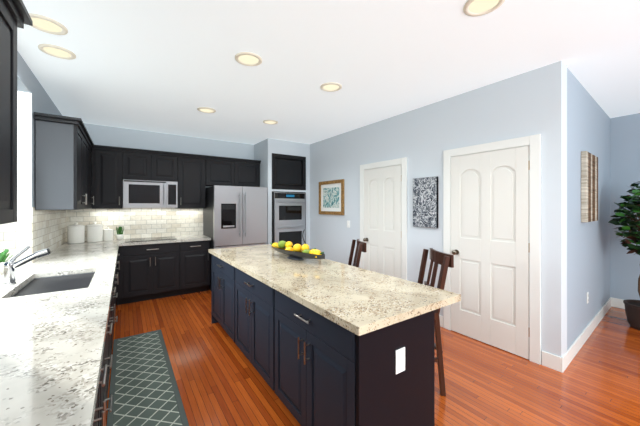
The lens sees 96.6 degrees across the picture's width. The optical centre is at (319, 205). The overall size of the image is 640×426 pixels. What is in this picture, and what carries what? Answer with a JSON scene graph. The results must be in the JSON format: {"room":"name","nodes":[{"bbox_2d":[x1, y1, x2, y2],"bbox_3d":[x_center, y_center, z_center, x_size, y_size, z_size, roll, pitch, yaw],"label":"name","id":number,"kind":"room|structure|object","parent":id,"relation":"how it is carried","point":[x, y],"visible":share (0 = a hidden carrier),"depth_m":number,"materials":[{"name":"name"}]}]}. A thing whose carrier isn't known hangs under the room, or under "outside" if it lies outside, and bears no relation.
{"room":"kitchen","nodes":[
{"label":"kitchen","id":0,"kind":"room"},
{"bbox_2d":[0,249,12,273],"bbox_3d":[-2.558,0.445,2.283,0.152,0.187,0.167,0,0,-34],"label":"potted plant","id":1,"kind":"object","parent":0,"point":[4,255],"depth_m":2.27,"materials":[{"name":"green ceramic"}]},
{"bbox_2d":[272,191,305,245],"bbox_3d":[-0.765,0.590,5.879,0.754,1.740,0.793,0,0,-34],"label":"double oven","id":2,"kind":"object","parent":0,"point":[288,216],"visible":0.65,"depth_m":5.59,"materials":[{"name":"silver metal"}]},
{"bbox_2d":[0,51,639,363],"bbox_3d":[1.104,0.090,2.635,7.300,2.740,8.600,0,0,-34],"label":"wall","id":3,"kind":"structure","parent":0,"point":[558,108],"depth_m":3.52,"materials":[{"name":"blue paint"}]},
{"bbox_2d":[0,0,23,223],"bbox_3d":[-1.246,-0.399,0.819,0.311,0.950,0.999,0,0,-34],"label":"upper cabinet","id":4,"kind":"object","parent":3,"relation":"attached to","point":[10,18],"depth_m":1.22,"materials":[{"name":"black wood"}]},
{"bbox_2d":[34,112,87,209],"bbox_3d":[-2.940,-0.417,3.294,0.311,0.915,1.067,0,0,-34],"label":"upper cabinet","id":5,"kind":"object","parent":3,"relation":"attached to","point":[65,146],"depth_m":2.87,"materials":[{"name":"black wood"}]},
{"bbox_2d":[88,140,91,208],"bbox_3d":[-3.333,-0.417,3.867,0.311,0.915,0.560,0,0,-34],"label":"upper cabinet","id":6,"kind":"object","parent":3,"relation":"attached to","point":[89,141],"depth_m":4.02,"materials":[{"name":"black"}]},
{"bbox_2d":[92,144,123,207],"bbox_3d":[-3.289,-0.417,4.405,0.389,0.915,0.394,0,0,-34],"label":"upper cabinet","id":7,"kind":"object","parent":3,"relation":"attached to","point":[107,163],"depth_m":4.30,"materials":[{"name":"black wood"}]},
{"bbox_2d":[124,148,155,180],"bbox_3d":[-2.964,-0.647,4.666,0.442,0.455,0.330,0,0,-34],"label":"upper cabinet","id":8,"kind":"object","parent":3,"relation":"attached to","point":[138,165],"depth_m":4.53,"materials":[{"name":"black wood"}]},
{"bbox_2d":[123,179,177,207],"bbox_3d":[-2.797,-0.189,4.709,0.749,0.433,0.446,0,0,-34],"label":"microwave","id":9,"kind":"object","parent":8,"relation":"attached to","point":[148,194],"visible":1,"depth_m":4.54,"materials":[{"name":"silver metal"}]},
{"bbox_2d":[156,152,179,183],"bbox_3d":[-2.697,-0.647,4.848,0.442,0.455,0.330,0,0,-34],"label":"upper cabinet","id":10,"kind":"object","parent":3,"relation":"attached to","point":[167,163],"depth_m":4.76,"materials":[{"name":"black"}]},
{"bbox_2d":[178,153,211,207],"bbox_3d":[-2.299,-0.417,5.122,0.525,0.915,0.330,0,0,-34],"label":"upper cabinet","id":11,"kind":"object","parent":3,"relation":"attached to","point":[195,171],"depth_m":4.99,"materials":[{"name":"black wood"}]},
{"bbox_2d":[212,156,239,185],"bbox_3d":[-1.898,-0.625,5.396,0.575,0.500,0.330,0,0,-34],"label":"upper cabinet","id":12,"kind":"object","parent":3,"relation":"attached to","point":[224,172],"depth_m":5.29,"materials":[{"name":"black wood"}]},
{"bbox_2d":[240,160,259,186],"bbox_3d":[-1.522,-0.625,5.653,0.575,0.500,0.330,0,0,-34],"label":"upper cabinet","id":13,"kind":"object","parent":3,"relation":"attached to","point":[249,169],"depth_m":5.56,"materials":[{"name":"black wood"}]},
{"bbox_2d":[272,153,305,189],"bbox_3d":[-0.687,-0.666,5.764,0.754,0.682,0.308,0,0,-34],"label":"upper cabinet","id":14,"kind":"object","parent":3,"relation":"attached to","point":[288,172],"visible":0.81,"depth_m":5.65,"materials":[{"name":"black"}]},
{"bbox_2d":[319,179,343,214],"bbox_3d":[0.201,-0.155,5.288,0.030,0.630,0.760,0,0,-34],"label":"picture frame","id":15,"kind":"object","parent":3,"relation":"attached to","point":[331,197],"visible":1,"depth_m":5.25,"materials":[{"name":"brown wood"}]},
{"bbox_2d":[360,157,406,279],"bbox_3d":[0.889,0.399,4.232,0.088,2.123,0.926,0,0,-34],"label":"door","id":16,"kind":"structure","parent":3,"relation":"in","point":[383,210],"depth_m":4.19,"materials":[{"name":"white"}]},
{"bbox_2d":[413,176,437,227],"bbox_3d":[1.337,-0.045,3.624,0.035,0.630,0.350,0,0,-34],"label":"picture","id":17,"kind":"object","parent":3,"relation":"attached to","point":[425,202],"visible":0.98,"depth_m":3.60,"materials":[{"name":"grey"}]},
{"bbox_2d":[439,315,442,326],"bbox_3d":[1.336,1.395,3.648,0.014,0.130,0.530,0,0,-34],"label":"baseboard","id":18,"kind":"structure","parent":3,"relation":"attached to","point":[441,317],"depth_m":3.44,"materials":[{"name":"white wood"}]},
{"bbox_2d":[443,134,540,364],"bbox_3d":[1.730,0.399,3.003,0.088,2.123,0.966,0,0,-34],"label":"door","id":19,"kind":"structure","parent":3,"relation":"in","point":[492,221],"depth_m":2.93,"materials":[{"name":"white"}]},
{"bbox_2d":[542,297,624,372],"bbox_3d":[3.170,1.395,3.320,2.670,0.130,0.185,0,0,-34],"label":"baseboard","id":20,"kind":"structure","parent":3,"relation":"attached to","point":[555,362],"depth_m":2.83,"materials":[{"name":"white"}]},
{"bbox_2d":[581,151,593,221],"bbox_3d":[2.859,-0.200,3.053,0.308,0.740,0.045,0,0,-37],"label":"wall art","id":21,"kind":"object","parent":3,"relation":"attached to","point":[589,187],"depth_m":2.97,"materials":[{"name":"brown wood"}]},
{"bbox_2d":[594,155,597,220],"bbox_3d":[3.136,-0.200,3.269,0.288,0.740,0.045,0,0,-37],"label":"wall art","id":22,"kind":"object","parent":3,"relation":"attached to","point":[595,158],"depth_m":3.24,"materials":[{"name":"brown wood"}]},
{"bbox_2d":[17,0,639,144],"bbox_3d":[1.063,-1.330,2.607,7.600,0.100,8.900,0,0,-34],"label":"ceiling","id":23,"kind":"structure","parent":0,"point":[166,66],"depth_m":2.46,"materials":[{"name":"white paint"}]},
{"bbox_2d":[29,13,67,34],"bbox_3d":[-1.933,-1.276,2.009,0.235,0.016,0.235,0,0,-43],"label":"recessed light","id":24,"kind":"object","parent":23,"relation":"in","point":[42,23],"depth_m":2.02,"materials":[{"name":"beige plastic"}]},
{"bbox_2d":[38,44,75,59],"bbox_3d":[-2.176,-1.276,2.364,0.235,0.016,0.235,0,0,-43],"label":"recessed light","id":25,"kind":"object","parent":23,"relation":"in","point":[52,50],"depth_m":2.36,"materials":[{"name":"beige"}]},
{"bbox_2d":[197,107,215,112],"bbox_3d":[-1.512,-1.276,3.801,0.235,0.016,0.235,0,0,-40],"label":"recessed light","id":26,"kind":"object","parent":23,"relation":"in","point":[202,109],"depth_m":3.79,"materials":[{"name":"beige"}]},
{"bbox_2d":[235,52,261,65],"bbox_3d":[-0.622,-1.276,2.483,0.235,0.016,0.235,0,0,17],"label":"recessed light","id":27,"kind":"object","parent":23,"relation":"in","point":[245,58],"depth_m":2.47,"materials":[{"name":"beige plastic"}]},
{"bbox_2d":[263,120,277,124],"bbox_3d":[-0.756,-1.276,4.343,0.235,0.016,0.235,0,0,17],"label":"recessed light","id":28,"kind":"object","parent":23,"relation":"in","point":[271,122],"depth_m":4.34,"materials":[{"name":"beige"}]},
{"bbox_2d":[320,82,341,91],"bbox_3d":[0.120,-1.276,3.064,0.235,0.016,0.235,0,0,17],"label":"recessed light","id":29,"kind":"object","parent":23,"relation":"in","point":[330,86],"depth_m":3.05,"materials":[{"name":"beige"}]},
{"bbox_2d":[463,0,504,16],"bbox_3d":[1.034,-1.276,1.799,0.235,0.016,0.235,0,0,-40],"label":"recessed light","id":30,"kind":"object","parent":23,"relation":"in","point":[472,8],"depth_m":1.82,"materials":[{"name":"beige"}]},
{"bbox_2d":[106,290,639,425],"bbox_3d":[1.063,1.510,2.607,7.600,0.100,8.900,0,0,-34],"label":"floor","id":31,"kind":"structure","parent":0,"point":[220,381],"depth_m":2.41,"materials":[{"name":"brown wood"}]},
{"bbox_2d":[96,371,103,425],"bbox_3d":[-1.128,1.023,0.924,0.622,0.875,0.700,0,0,-34],"label":"base cabinet","id":32,"kind":"object","parent":31,"relation":"on","point":[99,402],"depth_m":1.34,"materials":[{"name":"black"}]},
{"bbox_2d":[104,343,107,425],"bbox_3d":[-1.481,1.023,1.439,0.622,0.875,0.669,0,0,-34],"label":"base cabinet","id":33,"kind":"object","parent":31,"relation":"on","point":[105,344],"depth_m":1.69,"materials":[{"name":"black wood"}]},
{"bbox_2d":[108,283,115,411],"bbox_3d":[-1.905,1.023,2.059,0.622,0.875,0.950,0,0,-34],"label":"base cabinet","id":34,"kind":"object","parent":31,"relation":"on","point":[111,314],"depth_m":2.25,"materials":[{"name":"black wood"}]},
{"bbox_2d":[107,329,188,425],"bbox_3d":[-1.414,1.454,2.286,0.450,0.010,2.270,0,0,-34],"label":"rug","id":35,"kind":"object","parent":31,"relation":"on","point":[143,390],"visible":0.98,"depth_m":2.30,"materials":[{"name":"fabric"}]},
{"bbox_2d":[124,243,183,303],"bbox_3d":[-2.752,1.023,4.634,0.895,0.875,0.623,0,0,-34],"label":"base cabinet","id":36,"kind":"object","parent":31,"relation":"on","point":[151,270],"depth_m":4.39,"materials":[{"name":"black wood"}]},
{"bbox_2d":[0,239,119,425],"bbox_3d":[-1.566,0.562,1.588,0.650,0.044,6.990,0,0,-34],"label":"countertop","id":37,"kind":"structure","parent":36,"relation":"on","point":[52,342],"depth_m":1.14,"materials":[{"name":"white stone"}]},
{"bbox_2d":[0,246,51,286],"bbox_3d":[-2.075,0.412,2.022,0.234,0.256,0.085,0,0,-34],"label":"faucet","id":38,"kind":"object","parent":37,"relation":"on","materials":[{"name":"silver metal"}]},
{"bbox_2d":[12,271,95,294],"bbox_3d":[-1.912,0.669,2.084,0.412,0.194,0.772,0,0,-34],"label":"sink","id":39,"kind":"object","parent":37,"relation":"in","point":[78,278],"depth_m":2.15,"materials":[{"name":"grey metal"}]},
{"bbox_2d":[67,222,84,243],"bbox_3d":[-3.556,0.389,4.158,0.202,0.300,0.202,0,0,-34],"label":"canister","id":40,"kind":"object","parent":37,"relation":"on","point":[76,233],"visible":1,"depth_m":4.09,"materials":[{"name":"white ceramic"}]},
{"bbox_2d":[86,222,102,241],"bbox_3d":[-3.411,0.389,4.318,0.202,0.300,0.202,0,0,-34],"label":"canister","id":41,"kind":"object","parent":37,"relation":"on","point":[94,232],"visible":1,"depth_m":4.25,"materials":[{"name":"white ceramic"}]},
{"bbox_2d":[103,227,113,240],"bbox_3d":[-3.302,0.436,4.441,0.136,0.205,0.136,0,0,-34],"label":"canister","id":42,"kind":"object","parent":37,"relation":"on","point":[107,234],"visible":1,"depth_m":4.39,"materials":[{"name":"white ceramic"}]},
{"bbox_2d":[116,226,123,239],"bbox_3d":[-3.200,0.431,4.562,0.109,0.215,0.118,0,0,-34],"label":"plant","id":43,"kind":"object","parent":37,"relation":"on","point":[120,235],"visible":1,"depth_m":4.54,"materials":[{"name":"green plant"}]},
{"bbox_2d":[120,235,207,246],"bbox_3d":[-2.561,0.560,4.749,1.280,0.040,0.650,0,0,-34],"label":"countertop","id":44,"kind":"structure","parent":36,"relation":"on","point":[188,238],"depth_m":4.56,"materials":[{"name":"beige stone"}]},
{"bbox_2d":[124,236,175,242],"bbox_3d":[-2.742,0.536,4.624,0.700,0.008,0.470,0,0,-34],"label":"cooktop","id":45,"kind":"object","parent":44,"relation":"in","point":[168,237],"depth_m":4.53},
{"bbox_2d":[184,239,210,293],"bbox_3d":[-2.267,1.023,4.966,0.540,0.875,0.623,0,0,-34],"label":"base cabinet","id":46,"kind":"object","parent":31,"relation":"on","point":[196,255],"depth_m":4.75,"materials":[{"name":"black"}]},
{"bbox_2d":[203,185,266,290],"bbox_3d":[-1.567,0.560,5.271,0.940,1.800,0.891,0,0,-34],"label":"fridge","id":47,"kind":"object","parent":31,"relation":"on","point":[234,216],"visible":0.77,"depth_m":4.93,"materials":[{"name":"grey"}]},
{"bbox_2d":[208,252,438,425],"bbox_3d":[-0.359,1.022,2.579,0.620,0.875,2.718,0,0,-34],"label":"kitchen island","id":48,"kind":"object","parent":31,"relation":"on","point":[322,342],"depth_m":1.60,"materials":[{"name":"black paint"}]},
{"bbox_2d":[208,244,459,335],"bbox_3d":[-0.265,0.560,2.649,0.835,0.040,2.770,0,0,-34],"label":"island countertop","id":49,"kind":"structure","parent":48,"relation":"on","point":[365,301],"depth_m":1.84,"materials":[{"name":"beige stone"}]},
{"bbox_2d":[270,229,324,259],"bbox_3d":[-0.255,0.387,2.921,0.266,0.304,0.882,0,0,-34],"label":"fruit bowl","id":50,"kind":"object","parent":49,"relation":"on","point":[297,252],"visible":1,"depth_m":2.82,"materials":[{"name":"yellow food"}]},
{"bbox_2d":[348,239,365,266],"bbox_3d":[0.191,0.921,3.107,0.556,1.081,0.448,0,0,-4],"label":"chair","id":51,"kind":"object","parent":31,"relation":"on","point":[361,247],"visible":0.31,"depth_m":3.10,"materials":[{"name":"brown wood"}]},
{"bbox_2d":[418,248,453,395],"bbox_3d":[0.752,0.921,2.376,0.556,1.081,0.448,0,0,-4],"label":"chair","id":52,"kind":"object","parent":31,"relation":"on","point":[445,261],"visible":0.33,"depth_m":2.21,"materials":[{"name":"brown wood"}]},
{"bbox_2d":[608,181,639,329],"bbox_3d":[3.857,0.579,3.367,0.842,1.759,0.620,0,0,-34],"label":"plant","id":53,"kind":"object","parent":31,"relation":"on","point":[630,222],"visible":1,"depth_m":3.38,"materials":[{"name":"green plant"}]}
]}

